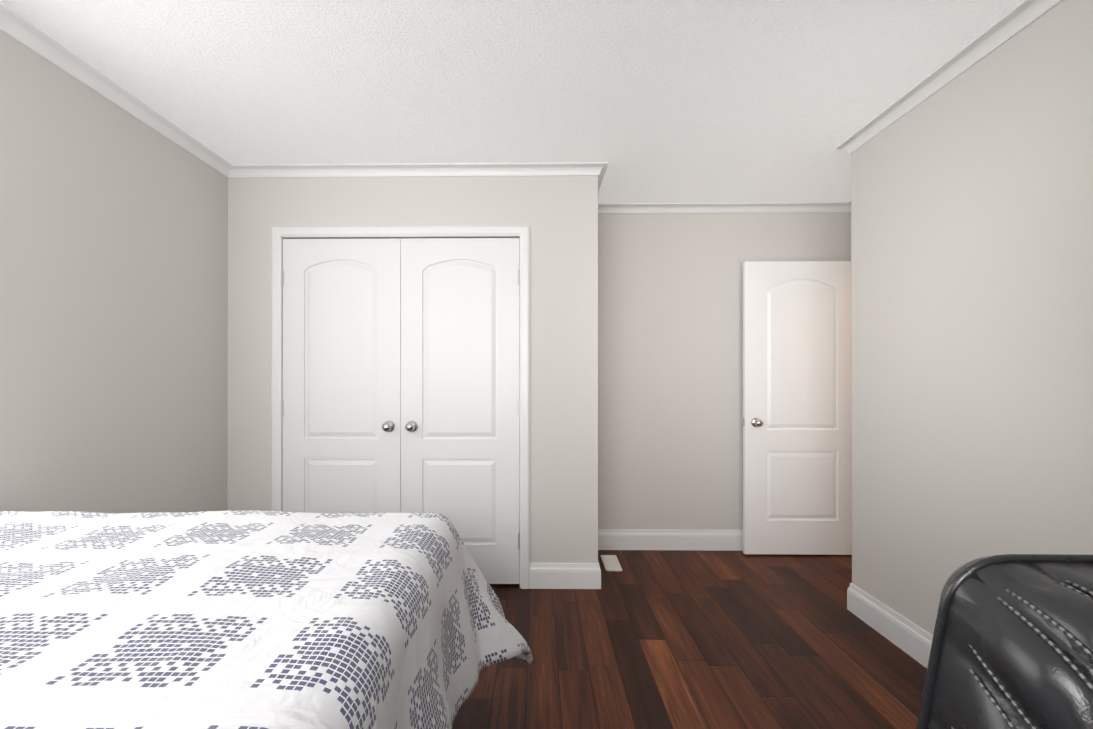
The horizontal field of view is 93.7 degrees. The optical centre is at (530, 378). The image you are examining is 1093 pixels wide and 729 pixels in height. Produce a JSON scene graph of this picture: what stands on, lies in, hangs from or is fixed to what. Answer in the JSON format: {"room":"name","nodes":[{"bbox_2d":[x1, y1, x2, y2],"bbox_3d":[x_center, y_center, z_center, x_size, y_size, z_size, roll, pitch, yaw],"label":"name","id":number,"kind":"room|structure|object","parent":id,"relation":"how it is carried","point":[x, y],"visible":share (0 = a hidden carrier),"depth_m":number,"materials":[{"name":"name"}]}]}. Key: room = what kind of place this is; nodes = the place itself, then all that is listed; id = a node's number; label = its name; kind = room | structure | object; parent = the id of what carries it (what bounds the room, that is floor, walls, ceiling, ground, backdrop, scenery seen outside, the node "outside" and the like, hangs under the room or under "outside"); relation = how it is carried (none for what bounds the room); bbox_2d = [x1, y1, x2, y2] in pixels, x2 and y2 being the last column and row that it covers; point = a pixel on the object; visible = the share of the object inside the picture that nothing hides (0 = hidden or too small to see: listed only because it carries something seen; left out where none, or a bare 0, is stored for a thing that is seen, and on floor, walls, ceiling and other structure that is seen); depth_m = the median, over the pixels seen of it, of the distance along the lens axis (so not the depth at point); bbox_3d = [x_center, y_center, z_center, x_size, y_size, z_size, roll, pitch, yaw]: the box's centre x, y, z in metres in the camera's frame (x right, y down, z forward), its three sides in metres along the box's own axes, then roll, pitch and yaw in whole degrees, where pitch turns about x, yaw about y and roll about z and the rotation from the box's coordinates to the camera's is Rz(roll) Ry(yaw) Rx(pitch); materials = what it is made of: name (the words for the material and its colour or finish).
{"room":"bedroom","nodes":[
{"label":"bedroom","id":0,"kind":"room"},
{"bbox_2d":[0,30,227,512],"bbox_3d":[-1.840,-0.015,1.605,0.100,2.440,4.340,0,0,1],"label":"wall","id":1,"kind":"structure","parent":0,"point":[113,308],"depth_m":2.14,"materials":[{"name":"grey paint"}]},
{"bbox_2d":[0,2,231,177],"bbox_3d":[-1.769,-1.208,1.297,0.052,0.056,3.400,0,0,1],"label":"crown molding","id":2,"kind":"structure","parent":1,"relation":"attached to","point":[11,23],"depth_m":2.09,"materials":[{"name":"white"}]},
{"bbox_2d":[228,176,580,562],"bbox_3d":[-0.739,-0.012,3.029,2.060,2.440,0.100,0,0,1],"label":"wall","id":3,"kind":"structure","parent":0,"point":[550,211],"depth_m":2.98,"materials":[{"name":"white paint"}]},
{"bbox_2d":[281,270,283,415],"bbox_3d":[-1.449,0.175,2.991,0.012,1.620,0.011,0,0,1],"label":"closet hinge","id":4,"kind":"object","parent":3,"relation":"attached to","point":[282,285],"visible":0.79,"depth_m":2.99,"materials":[{"name":"grey metal"}]},
{"bbox_2d":[282,238,400,512],"bbox_3d":[-1.103,0.186,3.008,0.691,2.009,0.035,0,0,1],"label":"closet door","id":5,"kind":"structure","parent":3,"relation":"in","point":[341,358],"depth_m":2.99,"materials":[{"name":"white wood"}]},
{"bbox_2d":[382,421,394,431],"bbox_3d":[-0.825,0.276,2.950,0.066,0.066,0.072,0,0,1],"label":"handle","id":6,"kind":"object","parent":5,"relation":"attached to","point":[388,426],"visible":1,"depth_m":2.93,"materials":[{"name":"grey metal"}]},
{"bbox_2d":[271,226,529,588],"bbox_3d":[-0.757,0.162,2.970,1.506,2.092,0.018,0,0,1],"label":"trim","id":7,"kind":"structure","parent":3,"relation":"attached to","point":[279,233],"depth_m":2.96,"materials":[{"name":"white wood"}]},
{"bbox_2d":[228,162,607,179],"bbox_3d":[-0.634,-1.204,2.954,2.152,0.056,0.052,0,0,1],"label":"crown molding","id":8,"kind":"structure","parent":3,"relation":"attached to","point":[598,169],"depth_m":2.96,"materials":[{"name":"white"}]},
{"bbox_2d":[401,238,519,583],"bbox_3d":[-0.410,0.186,2.997,0.691,2.009,0.035,0,0,1],"label":"closet door","id":9,"kind":"structure","parent":3,"relation":"in","point":[460,371],"depth_m":2.98,"materials":[{"name":"white wood"}]},
{"bbox_2d":[405,421,417,431],"bbox_3d":[-0.690,0.276,2.948,0.066,0.066,0.072,0,0,1],"label":"handle","id":10,"kind":"object","parent":9,"relation":"attached to","point":[411,426],"visible":1,"depth_m":2.92,"materials":[{"name":"grey metal"}]},
{"bbox_2d":[518,269,519,548],"bbox_3d":[-0.065,0.175,2.971,0.012,1.620,0.011,0,0,1],"label":"closet hinge","id":11,"kind":"object","parent":3,"relation":"attached to","point":[518,408],"visible":1,"depth_m":2.97,"materials":[{"name":"grey metal"}]},
{"bbox_2d":[530,529,742,588],"bbox_3d":[1.128,1.138,3.281,2.254,0.142,0.696,0,0,1],"label":"baseboard","id":12,"kind":"structure","parent":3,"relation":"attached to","point":[565,575],"depth_m":3.61,"materials":[{"name":"white wood"}]},
{"bbox_2d":[0,0,1022,202],"bbox_3d":[0.824,-1.294,1.854,5.420,0.120,4.910,0,0,1],"label":"ceiling","id":13,"kind":"structure","parent":0,"point":[709,101],"depth_m":2.09,"materials":[{"name":"white paint"}]},
{"bbox_2d":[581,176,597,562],"bbox_3d":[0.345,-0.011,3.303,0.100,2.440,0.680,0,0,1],"label":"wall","id":14,"kind":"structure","parent":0,"point":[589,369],"depth_m":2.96,"materials":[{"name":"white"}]},
{"bbox_2d":[598,180,603,211],"bbox_3d":[0.421,-1.203,3.285,0.052,0.056,0.600,0,0,1],"label":"crown molding","id":15,"kind":"structure","parent":14,"relation":"attached to","point":[599,181],"depth_m":3.28,"materials":[{"name":"white"}]},
{"bbox_2d":[452,550,926,728],"bbox_3d":[0.824,1.266,1.848,5.420,0.120,4.910,0,0,1],"label":"floor","id":16,"kind":"structure","parent":0,"point":[674,639],"depth_m":2.23,"materials":[{"name":"brown wood"}]},
{"bbox_2d":[0,510,532,728],"bbox_3d":[-0.892,0.593,0.749,1.765,1.220,2.433,0,0,1],"label":"bed","id":17,"kind":"object","parent":16,"relation":"on","point":[256,619],"visible":1,"depth_m":1.00,"materials":[{"name":"white fabric"}]},
{"bbox_2d":[600,555,622,570],"bbox_3d":[0.528,1.205,3.358,0.105,0.007,0.280,0,0,1],"label":"floor vent","id":18,"kind":"object","parent":16,"relation":"in","point":[611,563],"visible":1,"depth_m":3.34,"materials":[{"name":"white metal"}]},
{"bbox_2d":[916,554,1092,728],"bbox_3d":[0.658,0.672,0.684,0.750,1.060,0.801,0,0,1],"label":"chair","id":19,"kind":"object","parent":16,"relation":"on","point":[1012,644],"visible":1,"depth_m":0.38,"materials":[{"name":"black leather"}]},
{"bbox_2d":[598,213,850,529],"bbox_3d":[0.251,-0.010,3.695,4.220,2.440,0.100,0,0,1],"label":"wall","id":20,"kind":"structure","parent":0,"point":[670,371],"depth_m":3.63,"materials":[{"name":"white paint"}]},
{"bbox_2d":[598,202,850,213],"bbox_3d":[1.329,-1.203,3.605,1.860,0.056,0.052,0,0,1],"label":"crown molding","id":21,"kind":"structure","parent":20,"relation":"attached to","point":[773,207],"depth_m":3.61,"materials":[{"name":"white"}]},
{"bbox_2d":[743,261,851,554],"bbox_3d":[1.849,0.197,3.513,0.768,2.000,0.178,0,0,1],"label":"entry door","id":22,"kind":"structure","parent":20,"relation":"in","point":[797,406],"depth_m":3.50,"materials":[{"name":"white wood"}]},
{"bbox_2d":[848,200,850,211],"bbox_3d":[2.226,-1.204,3.113,0.052,0.056,0.890,0,0,1],"label":"crown molding","id":23,"kind":"structure","parent":20,"relation":"attached to","point":[849,203],"depth_m":3.59,"materials":[{"name":"white"}]},
{"bbox_2d":[851,0,1092,634],"bbox_3d":[1.701,-0.016,1.028,0.100,2.440,3.290,0,0,1],"label":"wall","id":24,"kind":"structure","parent":0,"point":[972,292],"depth_m":1.91,"materials":[{"name":"white paint"}]},
{"bbox_2d":[847,583,932,667],"bbox_3d":[1.644,1.133,1.099,0.016,0.142,3.176,0,0,1],"label":"baseboard","id":25,"kind":"structure","parent":24,"relation":"attached to","point":[910,638],"depth_m":2.33,"materials":[{"name":"white wood"}]},
{"bbox_2d":[835,0,1062,153],"bbox_3d":[1.627,-1.208,1.138,0.052,0.056,3.182,0,0,1],"label":"crown molding","id":26,"kind":"structure","parent":24,"relation":"attached to","point":[1021,16],"depth_m":1.98,"materials":[{"name":"white"}]}
]}

